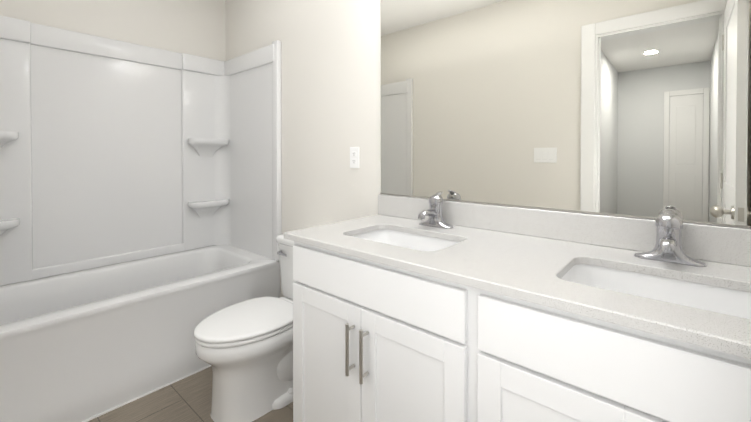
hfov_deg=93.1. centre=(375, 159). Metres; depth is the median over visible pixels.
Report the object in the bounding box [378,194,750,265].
backsplash
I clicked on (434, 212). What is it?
faucet
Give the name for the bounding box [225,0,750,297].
wall
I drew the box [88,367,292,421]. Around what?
floor
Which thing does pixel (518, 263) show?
countertop
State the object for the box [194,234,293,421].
toilet
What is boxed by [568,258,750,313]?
sink
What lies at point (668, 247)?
faucet
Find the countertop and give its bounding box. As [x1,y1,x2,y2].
[284,214,750,349]
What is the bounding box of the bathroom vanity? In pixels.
[284,234,750,421]
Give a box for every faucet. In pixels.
[418,191,453,228]
[634,208,706,266]
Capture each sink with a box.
[356,226,455,249]
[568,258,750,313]
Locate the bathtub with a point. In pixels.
(140, 208)
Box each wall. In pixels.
[0,0,225,60]
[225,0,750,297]
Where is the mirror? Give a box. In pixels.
[380,0,750,227]
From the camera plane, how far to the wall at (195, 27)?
2.42 m
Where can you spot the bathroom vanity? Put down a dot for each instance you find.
(478, 312)
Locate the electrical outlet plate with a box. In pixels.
[350,147,358,167]
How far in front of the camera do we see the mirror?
1.22 m
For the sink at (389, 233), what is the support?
in the countertop
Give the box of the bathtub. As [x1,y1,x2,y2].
[0,15,281,421]
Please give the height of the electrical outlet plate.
0.114 m

